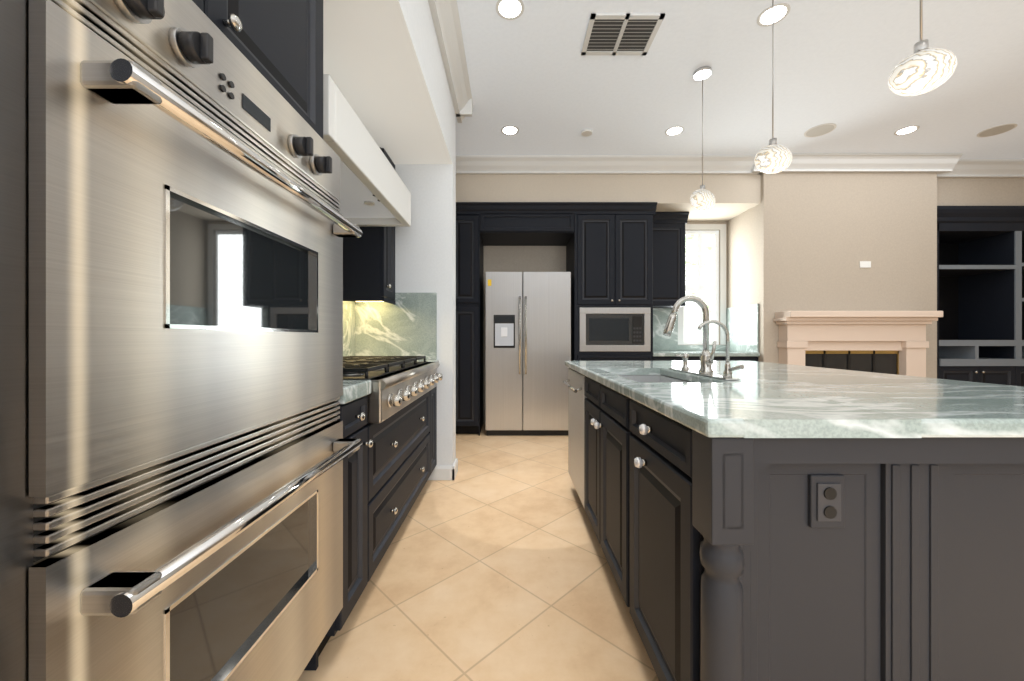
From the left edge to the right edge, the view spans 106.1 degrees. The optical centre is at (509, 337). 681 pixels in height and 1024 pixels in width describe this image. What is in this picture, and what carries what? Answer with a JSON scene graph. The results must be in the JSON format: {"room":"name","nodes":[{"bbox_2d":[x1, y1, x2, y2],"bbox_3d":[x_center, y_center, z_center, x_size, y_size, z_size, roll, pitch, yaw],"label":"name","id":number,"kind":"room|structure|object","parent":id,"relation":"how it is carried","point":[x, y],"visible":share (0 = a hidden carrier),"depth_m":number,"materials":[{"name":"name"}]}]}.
{"room":"kitchen","nodes":[
{"label":"kitchen","id":0,"kind":"room"},
{"bbox_2d":[323,0,470,465],"bbox_3d":[-0.870,-0.440,0.940,0.860,3.050,6.840,0,0,0],"label":"wall","id":1,"kind":"structure","parent":0,"point":[384,56],"depth_m":2.50,"materials":[{"name":"paint"}]},
{"bbox_2d":[323,74,410,226],"bbox_3d":[-0.939,-1.046,2.050,0.518,0.562,1.200,0,0,0],"label":"range hood","id":2,"kind":"object","parent":1,"relation":"attached to","point":[374,191],"visible":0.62,"depth_m":1.96,"materials":[{"name":"white paint"}]},
{"bbox_2d":[343,147,395,303],"bbox_3d":[-1.007,-0.785,2.791,0.341,1.060,0.271,0,0,0],"label":"upper cabinet","id":3,"kind":"object","parent":1,"relation":"attached to","point":[369,265],"visible":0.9,"depth_m":2.65,"materials":[{"name":"black wood"}]},
{"bbox_2d":[343,293,436,358],"bbox_3d":[-0.879,-0.091,2.111,0.639,0.508,1.677,0,0,0],"label":"backsplash","id":4,"kind":"structure","parent":1,"relation":"attached to","point":[405,324],"depth_m":2.93,"materials":[{"name":"green stone"}]},
{"bbox_2d":[428,464,455,479],"bbox_3d":[-0.812,1.032,2.942,0.776,0.105,0.016,0,0,0],"label":"baseboard","id":5,"kind":"structure","parent":1,"relation":"attached to","point":[444,473],"depth_m":2.93,"materials":[{"name":"white wood"}]},
{"bbox_2d":[454,458,457,472],"bbox_3d":[-0.812,1.032,3.128,0.776,0.105,0.016,0,0,0],"label":"baseboard","id":6,"kind":"structure","parent":1,"relation":"attached to","point":[456,460],"depth_m":3.08,"materials":[{"name":"white wood"}]},
{"bbox_2d":[297,423,658,680],"bbox_3d":[2.950,1.115,1.365,8.500,0.060,7.930,0,0,0],"label":"floor","id":7,"kind":"structure","parent":0,"point":[493,565],"depth_m":1.65,"materials":[{"name":"tile"}]},
{"bbox_2d":[192,0,322,670],"bbox_3d":[-0.888,-0.123,0.775,0.619,2.413,0.990,0,0,0],"label":"tall cabinet","id":8,"kind":"object","parent":7,"relation":"on","point":[278,44],"visible":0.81,"depth_m":1.06,"materials":[{"name":"black wood"}]},
{"bbox_2d":[0,0,361,680],"bbox_3d":[-0.809,0.145,0.831,0.682,1.460,0.838,0,0,0],"label":"wall oven","id":9,"kind":"object","parent":8,"relation":"in","point":[176,227],"visible":1,"depth_m":0.59,"materials":[{"name":"silver metal"}]},
{"bbox_2d":[318,396,373,656],"bbox_3d":[-0.879,0.653,1.397,0.638,0.860,0.250,0,0,0],"label":"base cabinet","id":10,"kind":"object","parent":7,"relation":"on","point":[358,467],"depth_m":1.42,"materials":[{"name":"black wood"}]},
{"bbox_2d":[337,360,438,403],"bbox_3d":[-0.872,0.193,2.109,0.653,0.055,1.674,0,0,0],"label":"countertop","id":11,"kind":"structure","parent":10,"relation":"on","point":[354,390],"depth_m":1.39,"materials":[{"name":"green stone"}]},
{"bbox_2d":[374,388,433,571],"bbox_3d":[-0.879,0.713,2.111,0.638,0.740,1.178,0,0,0],"label":"base cabinet","id":12,"kind":"object","parent":7,"relation":"on","point":[389,465],"depth_m":1.97,"materials":[{"name":"black wood"}]},
{"bbox_2d":[343,356,442,422],"bbox_3d":[-0.813,0.231,2.111,0.714,0.216,1.174,0,0,0],"label":"range","id":13,"kind":"object","parent":12,"relation":"in","point":[398,383],"visible":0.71,"depth_m":1.81,"materials":[{"name":"silver metal"}]},
{"bbox_2d":[434,386,436,467],"bbox_3d":[-0.879,0.653,2.824,0.638,0.860,0.248,0,0,0],"label":"base cabinet","id":14,"kind":"object","parent":7,"relation":"on","point":[435,389],"depth_m":2.89,"materials":[{"name":"black wood"}]},
{"bbox_2d":[456,202,483,435],"bbox_3d":[-0.494,-0.204,4.599,0.315,2.573,0.658,0,0,0],"label":"tall cabinet","id":15,"kind":"object","parent":7,"relation":"on","point":[469,244],"depth_m":4.27,"materials":[{"name":"black wood"}]},
{"bbox_2d":[485,272,570,434],"bbox_3d":[0.200,0.174,4.543,0.946,1.813,0.710,0,0,0],"label":"refrigerator","id":16,"kind":"object","parent":7,"relation":"on","point":[527,335],"visible":1,"depth_m":4.25,"materials":[{"name":"grey metal"}]},
{"bbox_2d":[571,350,652,360],"bbox_3d":[1.166,0.633,4.599,0.840,0.898,0.658,0,0,0],"label":"base cabinet","id":17,"kind":"object","parent":7,"relation":"on","point":[576,355],"depth_m":4.27,"materials":[{"name":"black wood"}]},
{"bbox_2d":[653,356,757,360],"bbox_3d":[2.184,0.645,4.614,1.188,0.876,0.628,0,0,0],"label":"base cabinet","id":18,"kind":"object","parent":7,"relation":"on","point":[716,358],"visible":0.08,"depth_m":4.30,"materials":[{"name":"black wood"}]},
{"bbox_2d":[653,351,759,355],"bbox_3d":[2.184,0.185,4.601,1.188,0.040,0.653,0,0,0],"label":"countertop","id":19,"kind":"structure","parent":18,"relation":"on","point":[689,353],"depth_m":4.28,"materials":[{"name":"green stone"}]},
{"bbox_2d":[563,368,1023,680],"bbox_3d":[1.036,0.644,1.788,1.328,0.878,1.983,0,0,0],"label":"kitchen island","id":20,"kind":"object","parent":7,"relation":"on","point":[814,559],"visible":0.92,"depth_m":0.88,"materials":[{"name":"black wood"}]},
{"bbox_2d":[565,361,1023,437],"bbox_3d":[1.075,0.184,1.795,1.350,0.039,2.030,0,0,0],"label":"island countertop","id":21,"kind":"structure","parent":20,"relation":"on","point":[766,400],"depth_m":1.01,"materials":[{"name":"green stone"}]},
{"bbox_2d":[663,296,743,379],"bbox_3d":[0.785,-0.011,1.742,0.219,0.351,0.577,0,0,0],"label":"kitchen faucet","id":22,"kind":"object","parent":21,"relation":"on","point":[706,360],"visible":1,"depth_m":1.69,"materials":[{"name":"silver metal"}]},
{"bbox_2d":[773,311,942,376],"bbox_3d":[3.678,0.401,3.993,1.595,1.364,0.450,0,0,0],"label":"fireplace mantel","id":23,"kind":"object","parent":7,"relation":"on","point":[892,342],"visible":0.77,"depth_m":4.08,"materials":[{"name":"beige stone"}]},
{"bbox_2d":[937,206,1023,386],"bbox_3d":[5.889,-0.200,4.629,2.411,2.566,0.638,0,0,0],"label":"shelf unit","id":24,"kind":"object","parent":7,"relation":"on","point":[980,290],"visible":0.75,"depth_m":4.46,"materials":[{"name":"black wood"}]},
{"bbox_2d":[456,0,1023,158],"bbox_3d":[2.950,-1.995,1.365,8.500,0.060,7.930,0,0,0],"label":"ceiling","id":25,"kind":"structure","parent":0,"point":[541,82],"depth_m":2.94,"materials":[{"name":"paint"}]},
{"bbox_2d":[496,0,523,19],"bbox_3d":[0.000,-1.962,2.290,0.169,0.005,0.169,0,0,-45],"label":"recessed light","id":26,"kind":"object","parent":25,"relation":"in","point":[509,9],"depth_m":2.29,"materials":[{"name":"white"}]},
{"bbox_2d":[501,125,518,134],"bbox_3d":[0.000,-1.962,3.640,0.169,0.005,0.169,0,0,-45],"label":"recessed light","id":27,"kind":"object","parent":25,"relation":"in","point":[509,129],"depth_m":3.64,"materials":[{"name":"white"}]},
{"bbox_2d":[581,129,591,136],"bbox_3d":[0.730,-1.952,3.660,0.100,0.024,0.100,0,0,0],"label":"smoke detector","id":28,"kind":"object","parent":25,"relation":"attached to","point":[586,132],"visible":1,"depth_m":3.64,"materials":[{"name":"white plastic"}]},
{"bbox_2d":[581,13,664,54],"bbox_3d":[0.715,-1.958,2.495,0.450,0.012,0.330,0,0,0],"label":"ceiling vent","id":29,"kind":"object","parent":25,"relation":"in","point":[621,33],"visible":1,"depth_m":2.48,"materials":[{"name":"white metal"}]},
{"bbox_2d":[665,126,683,135],"bbox_3d":[1.560,-1.962,3.650,0.169,0.005,0.169,0,0,-45],"label":"recessed light","id":30,"kind":"object","parent":25,"relation":"in","point":[675,130],"depth_m":3.64,"materials":[{"name":"white"}]},
{"bbox_2d":[690,66,715,211],"bbox_3d":[1.420,-1.452,2.840,0.166,1.025,0.184,0,0,0],"label":"pendant lamp","id":31,"kind":"object","parent":25,"relation":"hanging from","point":[702,199],"visible":1,"depth_m":2.81,"materials":[{"name":"white glass"}]},
{"bbox_2d":[754,0,791,173],"bbox_3d":[1.420,-1.430,2.080,0.168,1.068,0.177,0,0,0],"label":"pendant lamp","id":32,"kind":"object","parent":25,"relation":"hanging from","point":[773,157],"visible":1,"depth_m":2.05,"materials":[{"name":"white glass"}]},
{"bbox_2d":[757,3,790,26],"bbox_3d":[1.600,-1.962,2.340,0.169,0.005,0.169,0,0,-45],"label":"recessed light","id":33,"kind":"object","parent":25,"relation":"in","point":[781,10],"depth_m":2.33,"materials":[{"name":"white"}]},
{"bbox_2d":[804,123,835,136],"bbox_3d":[2.930,-1.961,3.640,0.239,0.007,0.239,0,0,-6],"label":"ceiling speaker","id":34,"kind":"object","parent":25,"relation":"attached to","point":[820,130],"depth_m":3.63,"materials":[{"name":"white"}]},
{"bbox_2d":[894,125,919,134],"bbox_3d":[3.750,-1.962,3.640,0.169,0.005,0.169,0,0,-45],"label":"recessed light","id":35,"kind":"object","parent":25,"relation":"in","point":[909,129],"depth_m":3.64,"materials":[{"name":"white"}]},
{"bbox_2d":[888,0,956,95],"bbox_3d":[1.420,-1.409,1.330,0.163,1.110,0.166,0,0,0],"label":"pendant lamp","id":36,"kind":"object","parent":25,"relation":"hanging from","point":[923,68],"visible":1,"depth_m":1.30,"materials":[{"name":"white glass"}]},
{"bbox_2d":[977,123,1017,136],"bbox_3d":[4.600,-1.961,3.640,0.239,0.007,0.239,0,0,-6],"label":"ceiling speaker","id":37,"kind":"object","parent":25,"relation":"attached to","point":[1003,128],"depth_m":3.63,"materials":[{"name":"white"}]},
{"bbox_2d":[471,173,1023,377],"bbox_3d":[2.950,-0.440,4.675,8.500,3.050,0.910,0,0,0],"label":"wall","id":38,"kind":"structure","parent":0,"point":[803,242],"depth_m":4.22,"materials":[{"name":"paint"}]},
{"bbox_2d":[480,202,575,245],"bbox_3d":[0.190,-1.333,4.599,1.053,0.316,0.658,0,0,0],"label":"upper cabinet","id":39,"kind":"object","parent":38,"relation":"attached to","point":[501,223],"depth_m":4.28,"materials":[{"name":"black wood"}]},
{"bbox_2d":[568,202,655,309],"bbox_3d":[1.166,-0.927,4.599,0.840,1.126,0.658,0,0,0],"label":"upper cabinet","id":40,"kind":"object","parent":38,"relation":"attached to","point":[602,252],"depth_m":4.27,"materials":[{"name":"black wood"}]},
{"bbox_2d":[579,307,650,350],"bbox_3d":[1.166,-0.095,4.568,0.788,0.488,0.600,0,0,0],"label":"microwave oven","id":41,"kind":"object","parent":40,"relation":"in","point":[614,328],"visible":0.94,"depth_m":4.27,"materials":[{"name":"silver metal"}]},
{"bbox_2d":[653,212,688,307],"bbox_3d":[1.855,-0.936,4.739,0.530,1.107,0.378,0,0,0],"label":"upper cabinet","id":42,"kind":"object","parent":38,"relation":"attached to","point":[668,259],"visible":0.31,"depth_m":4.60,"materials":[{"name":"black wood"}]},
{"bbox_2d":[678,224,725,344],"bbox_3d":[2.453,-0.685,4.971,0.615,1.540,0.109,0,0,0],"label":"window","id":43,"kind":"structure","parent":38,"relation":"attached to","point":[702,261],"depth_m":4.96,"materials":[{"name":"white glass"}]},
{"bbox_2d":[653,304,758,352],"bbox_3d":[2.184,-0.109,4.614,1.188,0.544,0.628,0,0,0],"label":"backsplash","id":44,"kind":"structure","parent":38,"relation":"attached to","point":[742,324],"depth_m":4.80,"materials":[{"name":"green stone"}]},
{"bbox_2d":[428,0,1023,177],"bbox_3d":[2.955,-1.889,0.930,8.310,0.150,6.860,0,0,0],"label":"crown molding","id":45,"kind":"structure","parent":38,"relation":"attached to","point":[446,19],"depth_m":4.17,"materials":[{"name":"white wood"}]},
{"bbox_2d":[860,261,870,267],"bbox_3d":[3.890,-0.805,4.215,0.120,0.070,0.006,0,0,0],"label":"light switch","id":46,"kind":"object","parent":38,"relation":"attached to","point":[865,264],"visible":1,"depth_m":4.21,"materials":[{"name":"white plastic"}]}
]}

